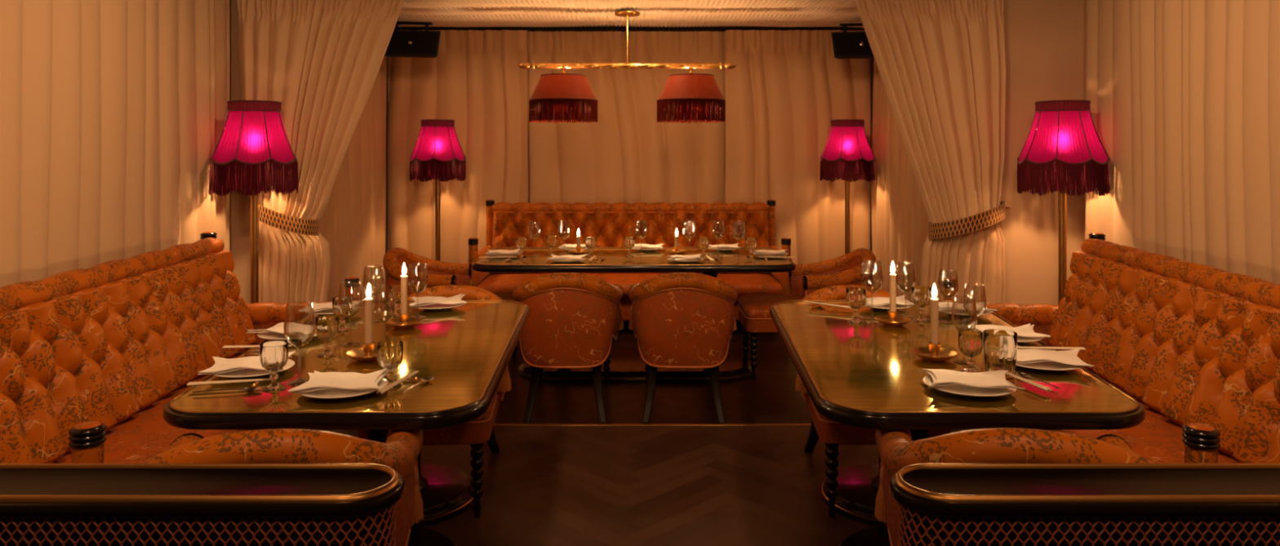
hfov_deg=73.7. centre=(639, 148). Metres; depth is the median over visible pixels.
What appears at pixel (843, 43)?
grille
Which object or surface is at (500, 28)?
track
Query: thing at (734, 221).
wine glass
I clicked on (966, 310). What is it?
wine glass
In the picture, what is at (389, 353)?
water goblet
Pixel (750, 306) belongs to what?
seat cushion
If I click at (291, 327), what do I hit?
folded napkin
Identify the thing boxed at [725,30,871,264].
curtain
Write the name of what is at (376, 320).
wine glass
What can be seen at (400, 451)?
tub chair
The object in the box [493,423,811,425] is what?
trim
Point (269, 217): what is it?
tieback
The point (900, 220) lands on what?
curtain
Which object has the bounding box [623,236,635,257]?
water goblet
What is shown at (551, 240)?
water goblet
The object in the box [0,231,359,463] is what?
tufted sofa
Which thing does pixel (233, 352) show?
spoon
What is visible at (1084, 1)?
wall
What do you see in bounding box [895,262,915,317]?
wine glass
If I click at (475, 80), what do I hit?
curtain
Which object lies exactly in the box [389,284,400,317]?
water goblet
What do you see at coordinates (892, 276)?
candle
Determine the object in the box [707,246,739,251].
dinner plate
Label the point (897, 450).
tub chair
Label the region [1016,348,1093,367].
folded napkin
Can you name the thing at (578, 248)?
socket
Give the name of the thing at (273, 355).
water goblet
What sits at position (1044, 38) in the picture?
wall
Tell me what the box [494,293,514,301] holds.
seat cushion
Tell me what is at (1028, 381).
knife
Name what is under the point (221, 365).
folded napkin
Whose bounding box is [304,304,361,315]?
dinner plate
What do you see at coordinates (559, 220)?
wine glass
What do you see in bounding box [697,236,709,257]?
water goblet
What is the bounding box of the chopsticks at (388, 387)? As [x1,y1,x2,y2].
[376,370,418,394]
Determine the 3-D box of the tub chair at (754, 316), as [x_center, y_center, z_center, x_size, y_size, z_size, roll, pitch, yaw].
[1.085,1.053,5.570,0.852,0.794,0.626,0,0,0]
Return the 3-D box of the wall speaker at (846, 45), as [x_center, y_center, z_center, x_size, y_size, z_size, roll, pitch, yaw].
[1.774,-0.865,6.876,0.470,0.280,0.248,0,0,9]
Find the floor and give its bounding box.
[315,320,970,545]
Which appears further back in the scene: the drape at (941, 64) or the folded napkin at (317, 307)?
the drape at (941, 64)
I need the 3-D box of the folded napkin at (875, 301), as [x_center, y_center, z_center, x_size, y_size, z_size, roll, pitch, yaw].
[1.093,0.677,3.794,0.253,0.020,0.218,0,0,-4]
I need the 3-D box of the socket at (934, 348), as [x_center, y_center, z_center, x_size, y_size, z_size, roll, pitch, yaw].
[0.992,0.678,2.875,0.041,0.048,0.041,0,0,0]
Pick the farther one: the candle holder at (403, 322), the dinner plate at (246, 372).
the candle holder at (403, 322)
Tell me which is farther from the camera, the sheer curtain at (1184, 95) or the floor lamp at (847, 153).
the floor lamp at (847, 153)
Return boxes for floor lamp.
[208,100,297,303]
[409,119,466,261]
[819,119,875,254]
[1017,100,1110,305]
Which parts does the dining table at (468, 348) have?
plate, plate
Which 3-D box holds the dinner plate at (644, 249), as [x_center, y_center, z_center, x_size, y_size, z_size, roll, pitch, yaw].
[0.050,0.700,5.950,0.229,0.019,0.229,0,0,0]
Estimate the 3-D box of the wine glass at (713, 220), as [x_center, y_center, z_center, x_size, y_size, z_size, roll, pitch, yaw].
[0.524,0.597,5.728,0.085,0.225,0.085,0,0,-13]
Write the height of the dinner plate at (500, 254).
0.019 m
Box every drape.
[236,0,404,303]
[854,0,1006,304]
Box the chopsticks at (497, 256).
[480,256,516,258]
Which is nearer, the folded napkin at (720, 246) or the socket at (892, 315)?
the socket at (892, 315)
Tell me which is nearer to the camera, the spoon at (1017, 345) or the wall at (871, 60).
the spoon at (1017, 345)
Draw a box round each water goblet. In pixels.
[259,341,288,391]
[315,315,338,357]
[332,296,352,332]
[377,340,403,389]
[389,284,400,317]
[515,236,527,257]
[546,235,556,255]
[585,236,596,257]
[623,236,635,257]
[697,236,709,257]
[745,236,756,257]
[845,287,866,324]
[911,285,932,322]
[958,330,983,373]
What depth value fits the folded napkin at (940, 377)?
2.48 m
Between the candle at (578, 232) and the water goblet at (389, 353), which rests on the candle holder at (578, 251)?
the candle at (578, 232)
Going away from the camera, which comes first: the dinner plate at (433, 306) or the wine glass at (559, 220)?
the dinner plate at (433, 306)
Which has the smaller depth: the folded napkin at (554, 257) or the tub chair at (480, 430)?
the tub chair at (480, 430)
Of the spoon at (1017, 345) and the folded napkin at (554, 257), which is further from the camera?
the folded napkin at (554, 257)
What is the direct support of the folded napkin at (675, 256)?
on the dinner plate at (680, 260)
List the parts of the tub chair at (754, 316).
leg, leg, seat rail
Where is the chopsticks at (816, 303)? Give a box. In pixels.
[804,301,852,309]
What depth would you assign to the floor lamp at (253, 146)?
4.70 m
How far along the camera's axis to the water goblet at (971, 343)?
2.68 m
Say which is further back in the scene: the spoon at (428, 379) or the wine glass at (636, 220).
the wine glass at (636, 220)
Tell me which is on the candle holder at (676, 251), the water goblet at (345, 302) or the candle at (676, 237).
the candle at (676, 237)
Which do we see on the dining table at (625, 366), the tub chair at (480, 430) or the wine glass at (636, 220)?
the wine glass at (636, 220)
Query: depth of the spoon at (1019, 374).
2.62 m
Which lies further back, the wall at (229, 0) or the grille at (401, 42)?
the grille at (401, 42)
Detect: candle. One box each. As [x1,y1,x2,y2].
[364,284,373,343]
[400,263,407,314]
[577,228,580,246]
[674,229,678,246]
[889,261,896,311]
[930,284,938,343]
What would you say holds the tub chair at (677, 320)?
on the floor
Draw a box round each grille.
[385,31,438,53]
[833,33,873,54]
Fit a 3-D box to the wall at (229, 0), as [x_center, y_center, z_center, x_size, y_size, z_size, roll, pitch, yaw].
[-2.390,0.060,2.196,0.100,2.780,6.417,0,0,-4]
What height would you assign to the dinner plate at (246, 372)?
0.020 m
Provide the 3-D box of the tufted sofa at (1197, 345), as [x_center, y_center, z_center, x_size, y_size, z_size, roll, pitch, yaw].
[1.909,0.948,3.321,0.832,1.005,2.570,0,0,6]
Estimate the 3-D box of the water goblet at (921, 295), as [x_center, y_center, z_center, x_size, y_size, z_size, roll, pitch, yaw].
[1.161,0.641,3.517,0.082,0.136,0.082,0,0,-7]
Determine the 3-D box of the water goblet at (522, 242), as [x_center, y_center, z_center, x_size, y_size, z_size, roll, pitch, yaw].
[-0.773,0.646,5.580,0.076,0.126,0.076,0,0,-12]
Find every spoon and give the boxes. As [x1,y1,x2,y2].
[192,386,262,392]
[225,351,259,354]
[400,376,434,394]
[1015,372,1060,389]
[1017,345,1062,349]
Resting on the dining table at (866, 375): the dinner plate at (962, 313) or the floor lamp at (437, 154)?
the dinner plate at (962, 313)
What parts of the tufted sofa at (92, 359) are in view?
post, tufted backrest, arm panel, post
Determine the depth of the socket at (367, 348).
2.86 m
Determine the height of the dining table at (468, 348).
0.743 m
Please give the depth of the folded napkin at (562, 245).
5.92 m
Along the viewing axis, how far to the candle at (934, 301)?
2.87 m
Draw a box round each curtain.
[0,0,229,287]
[319,55,386,302]
[387,30,527,263]
[527,31,725,204]
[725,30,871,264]
[871,58,928,300]
[1084,0,1279,284]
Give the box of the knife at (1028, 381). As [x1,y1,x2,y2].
[1005,372,1052,391]
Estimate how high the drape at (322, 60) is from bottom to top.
2.710 m
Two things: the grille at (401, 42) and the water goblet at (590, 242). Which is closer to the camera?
the water goblet at (590, 242)
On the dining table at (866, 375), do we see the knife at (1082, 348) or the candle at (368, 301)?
the knife at (1082, 348)
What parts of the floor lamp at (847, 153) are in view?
lamp shade, braid trim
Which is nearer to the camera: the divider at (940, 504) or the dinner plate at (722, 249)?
the divider at (940, 504)
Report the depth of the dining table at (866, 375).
2.66 m
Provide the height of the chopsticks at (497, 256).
0.009 m
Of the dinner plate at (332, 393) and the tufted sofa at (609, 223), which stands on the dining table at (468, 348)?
the dinner plate at (332, 393)
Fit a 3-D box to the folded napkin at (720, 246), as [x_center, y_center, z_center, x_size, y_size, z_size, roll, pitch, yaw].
[0.588,0.679,5.944,0.241,0.019,0.208,0,0,-3]
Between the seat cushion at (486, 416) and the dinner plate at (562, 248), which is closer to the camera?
the seat cushion at (486, 416)
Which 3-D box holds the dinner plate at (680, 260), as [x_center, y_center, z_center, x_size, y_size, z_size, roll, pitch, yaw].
[0.285,0.700,5.340,0.229,0.019,0.229,0,0,0]
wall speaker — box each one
[384,22,440,57]
[831,22,874,58]
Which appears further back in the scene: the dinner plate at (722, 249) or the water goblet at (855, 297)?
the dinner plate at (722, 249)
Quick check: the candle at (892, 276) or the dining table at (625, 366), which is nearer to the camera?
the candle at (892, 276)
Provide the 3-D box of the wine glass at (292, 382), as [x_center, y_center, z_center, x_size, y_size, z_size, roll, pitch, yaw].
[-1.032,0.590,2.590,0.091,0.240,0.091,0,0,15]
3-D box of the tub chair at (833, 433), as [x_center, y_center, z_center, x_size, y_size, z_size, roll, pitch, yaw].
[0.986,1.053,3.715,0.626,0.794,0.852,0,0,4]
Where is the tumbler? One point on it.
(1000, 346)
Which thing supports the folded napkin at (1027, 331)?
on the dinner plate at (1020, 339)
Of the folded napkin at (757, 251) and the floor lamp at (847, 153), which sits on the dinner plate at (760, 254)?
the folded napkin at (757, 251)
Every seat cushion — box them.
[471,389,497,421]
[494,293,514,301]
[737,294,803,318]
[817,412,833,421]
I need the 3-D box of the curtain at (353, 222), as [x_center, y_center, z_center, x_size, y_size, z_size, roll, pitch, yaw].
[-2.253,0.260,6.490,0.074,2.340,2.140,0,0,0]
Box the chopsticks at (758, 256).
[758,256,795,258]
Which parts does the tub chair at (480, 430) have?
seat rail, leg, leg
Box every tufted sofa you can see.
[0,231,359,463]
[467,200,791,320]
[942,232,1279,463]
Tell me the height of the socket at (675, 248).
0.048 m
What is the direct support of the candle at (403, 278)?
on the candle holder at (403, 322)
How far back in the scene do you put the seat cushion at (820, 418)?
3.33 m
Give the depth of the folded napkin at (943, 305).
3.63 m
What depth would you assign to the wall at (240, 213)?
5.34 m
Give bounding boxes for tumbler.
[983,328,1017,376]
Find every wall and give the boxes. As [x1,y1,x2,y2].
[229,0,231,251]
[231,0,250,303]
[385,25,873,300]
[999,0,1083,305]
[1083,0,1086,240]
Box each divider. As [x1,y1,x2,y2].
[0,463,404,545]
[889,463,1279,545]
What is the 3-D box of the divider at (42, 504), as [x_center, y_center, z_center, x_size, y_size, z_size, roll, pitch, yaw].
[-1.232,1.021,1.530,1.614,0.858,0.180,0,0,0]
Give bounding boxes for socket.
[362,341,374,356]
[398,312,408,324]
[575,245,581,252]
[673,245,679,252]
[887,310,897,322]
[928,341,941,356]
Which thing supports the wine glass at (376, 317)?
on the dining table at (468, 348)
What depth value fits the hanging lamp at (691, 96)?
6.02 m
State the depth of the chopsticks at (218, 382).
2.52 m
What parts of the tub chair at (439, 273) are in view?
leg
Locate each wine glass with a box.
[283,302,315,386]
[337,281,362,346]
[362,265,384,322]
[373,291,395,346]
[407,263,427,318]
[528,222,541,256]
[557,220,570,254]
[635,220,647,254]
[682,220,695,255]
[711,220,724,254]
[732,221,745,256]
[861,260,883,319]
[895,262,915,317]
[937,269,958,324]
[951,296,977,364]
[962,283,986,344]
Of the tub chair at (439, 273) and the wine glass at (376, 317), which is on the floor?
the tub chair at (439, 273)
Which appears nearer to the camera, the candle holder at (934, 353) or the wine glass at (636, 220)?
the candle holder at (934, 353)
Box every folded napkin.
[198,351,295,374]
[246,322,313,334]
[288,368,395,392]
[298,299,364,311]
[409,293,466,306]
[484,248,520,254]
[546,253,587,259]
[560,244,586,248]
[632,243,665,248]
[666,253,704,259]
[709,243,741,248]
[752,249,787,253]
[865,294,915,306]
[918,368,1024,389]
[938,302,998,311]
[967,323,1050,337]
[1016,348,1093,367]
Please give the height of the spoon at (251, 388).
0.012 m
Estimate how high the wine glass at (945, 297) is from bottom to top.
0.214 m
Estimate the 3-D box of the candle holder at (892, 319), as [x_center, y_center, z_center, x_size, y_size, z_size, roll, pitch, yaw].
[1.018,0.682,3.437,0.144,0.055,0.144,0,0,0]
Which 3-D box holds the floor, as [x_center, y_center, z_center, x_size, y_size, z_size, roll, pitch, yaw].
[0.430,1.452,3.189,8.258,0.004,9.381,0,0,0]
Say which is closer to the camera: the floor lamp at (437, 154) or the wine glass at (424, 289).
the wine glass at (424, 289)
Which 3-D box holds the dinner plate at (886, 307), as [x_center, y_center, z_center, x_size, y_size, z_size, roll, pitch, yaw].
[1.090,0.700,3.800,0.240,0.020,0.240,0,0,0]
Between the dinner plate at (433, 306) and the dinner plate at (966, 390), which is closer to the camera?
the dinner plate at (966, 390)
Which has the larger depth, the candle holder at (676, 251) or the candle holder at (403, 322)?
the candle holder at (676, 251)
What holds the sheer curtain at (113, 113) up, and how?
hanging from the ceiling
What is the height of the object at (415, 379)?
0.012 m
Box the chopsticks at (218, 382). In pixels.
[186,378,271,386]
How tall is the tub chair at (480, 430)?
0.794 m
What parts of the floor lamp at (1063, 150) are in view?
lamp shade, braid trim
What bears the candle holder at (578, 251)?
on the dining table at (625, 366)
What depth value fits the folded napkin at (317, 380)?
2.46 m
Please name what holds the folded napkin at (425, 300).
on the dinner plate at (433, 306)
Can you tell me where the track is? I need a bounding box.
[398,26,864,31]
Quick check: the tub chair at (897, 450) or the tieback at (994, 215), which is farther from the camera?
the tieback at (994, 215)
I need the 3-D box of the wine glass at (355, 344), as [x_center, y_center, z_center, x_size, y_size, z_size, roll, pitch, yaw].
[-1.048,0.597,3.086,0.085,0.225,0.085,0,0,-21]
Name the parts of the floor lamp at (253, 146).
lamp shade, braid trim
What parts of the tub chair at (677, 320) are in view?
leg, leg, leg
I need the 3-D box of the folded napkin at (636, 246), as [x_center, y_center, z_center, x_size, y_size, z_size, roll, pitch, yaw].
[0.054,0.678,5.953,0.236,0.018,0.199,0,0,5]
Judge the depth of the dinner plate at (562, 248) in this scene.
5.96 m
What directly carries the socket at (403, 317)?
attached to the candle holder at (403, 322)
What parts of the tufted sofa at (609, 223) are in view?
post, arm panel, post, tufted backrest, post, post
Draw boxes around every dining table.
[163,300,529,545]
[471,247,795,382]
[768,300,1145,545]
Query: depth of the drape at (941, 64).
5.13 m
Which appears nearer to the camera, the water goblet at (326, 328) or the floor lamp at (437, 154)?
the water goblet at (326, 328)
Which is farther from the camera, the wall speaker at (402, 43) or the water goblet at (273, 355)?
the wall speaker at (402, 43)
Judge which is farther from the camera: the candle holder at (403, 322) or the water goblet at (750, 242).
the water goblet at (750, 242)
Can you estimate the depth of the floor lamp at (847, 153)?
7.08 m
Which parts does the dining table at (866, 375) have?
plate, plate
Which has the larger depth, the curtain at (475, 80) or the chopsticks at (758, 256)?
the curtain at (475, 80)
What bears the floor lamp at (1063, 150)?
on the floor
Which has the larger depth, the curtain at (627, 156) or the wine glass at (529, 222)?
the curtain at (627, 156)
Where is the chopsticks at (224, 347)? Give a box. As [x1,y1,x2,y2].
[222,345,292,349]
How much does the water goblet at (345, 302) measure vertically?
0.126 m
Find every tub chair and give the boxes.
[142,428,424,545]
[357,284,511,517]
[382,247,517,362]
[512,272,623,422]
[628,272,737,422]
[737,248,876,379]
[795,284,951,518]
[874,427,1155,545]
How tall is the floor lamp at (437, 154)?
1.690 m
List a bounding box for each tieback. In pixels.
[246,204,319,235]
[928,200,1010,239]
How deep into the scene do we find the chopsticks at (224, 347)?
2.97 m
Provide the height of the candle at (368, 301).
0.216 m
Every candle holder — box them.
[346,341,377,361]
[385,312,422,328]
[568,245,588,255]
[666,245,687,255]
[874,310,911,326]
[911,341,957,361]
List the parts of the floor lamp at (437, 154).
lamp shade, braid trim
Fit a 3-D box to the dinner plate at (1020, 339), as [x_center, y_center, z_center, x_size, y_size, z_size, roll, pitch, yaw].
[1.365,0.699,3.170,0.243,0.020,0.243,0,0,0]
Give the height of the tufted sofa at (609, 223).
1.005 m
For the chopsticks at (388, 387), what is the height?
0.009 m
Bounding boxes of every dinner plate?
[211,358,294,377]
[257,331,316,340]
[297,377,387,399]
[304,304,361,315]
[408,299,466,310]
[486,253,520,257]
[549,257,585,262]
[559,246,588,250]
[631,247,663,251]
[667,257,703,262]
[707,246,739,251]
[752,252,787,257]
[863,303,912,310]
[923,372,1016,396]
[938,306,993,316]
[973,328,1043,342]
[1016,361,1082,370]
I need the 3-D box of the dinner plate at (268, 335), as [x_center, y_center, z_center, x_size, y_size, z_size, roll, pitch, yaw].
[-1.305,0.699,3.210,0.247,0.020,0.247,0,0,0]
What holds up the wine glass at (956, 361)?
on the dining table at (866, 375)
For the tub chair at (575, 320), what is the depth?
4.50 m
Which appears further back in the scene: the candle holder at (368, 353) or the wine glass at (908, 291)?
the wine glass at (908, 291)
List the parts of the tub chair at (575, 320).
leg, leg, leg, leg, seat rail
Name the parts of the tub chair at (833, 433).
leg, leg, seat rail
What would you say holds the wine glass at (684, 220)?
on the dining table at (625, 366)
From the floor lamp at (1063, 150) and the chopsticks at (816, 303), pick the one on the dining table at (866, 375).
the chopsticks at (816, 303)
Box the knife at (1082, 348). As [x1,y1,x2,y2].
[1017,346,1085,351]
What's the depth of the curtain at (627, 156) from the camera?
7.66 m
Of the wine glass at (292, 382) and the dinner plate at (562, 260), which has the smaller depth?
the wine glass at (292, 382)
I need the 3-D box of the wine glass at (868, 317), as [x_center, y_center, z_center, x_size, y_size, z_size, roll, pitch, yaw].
[0.970,0.590,3.567,0.091,0.240,0.091,0,0,39]
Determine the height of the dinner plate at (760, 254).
0.019 m
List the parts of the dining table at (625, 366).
plate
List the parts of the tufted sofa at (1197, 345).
post, arm panel, tufted backrest, post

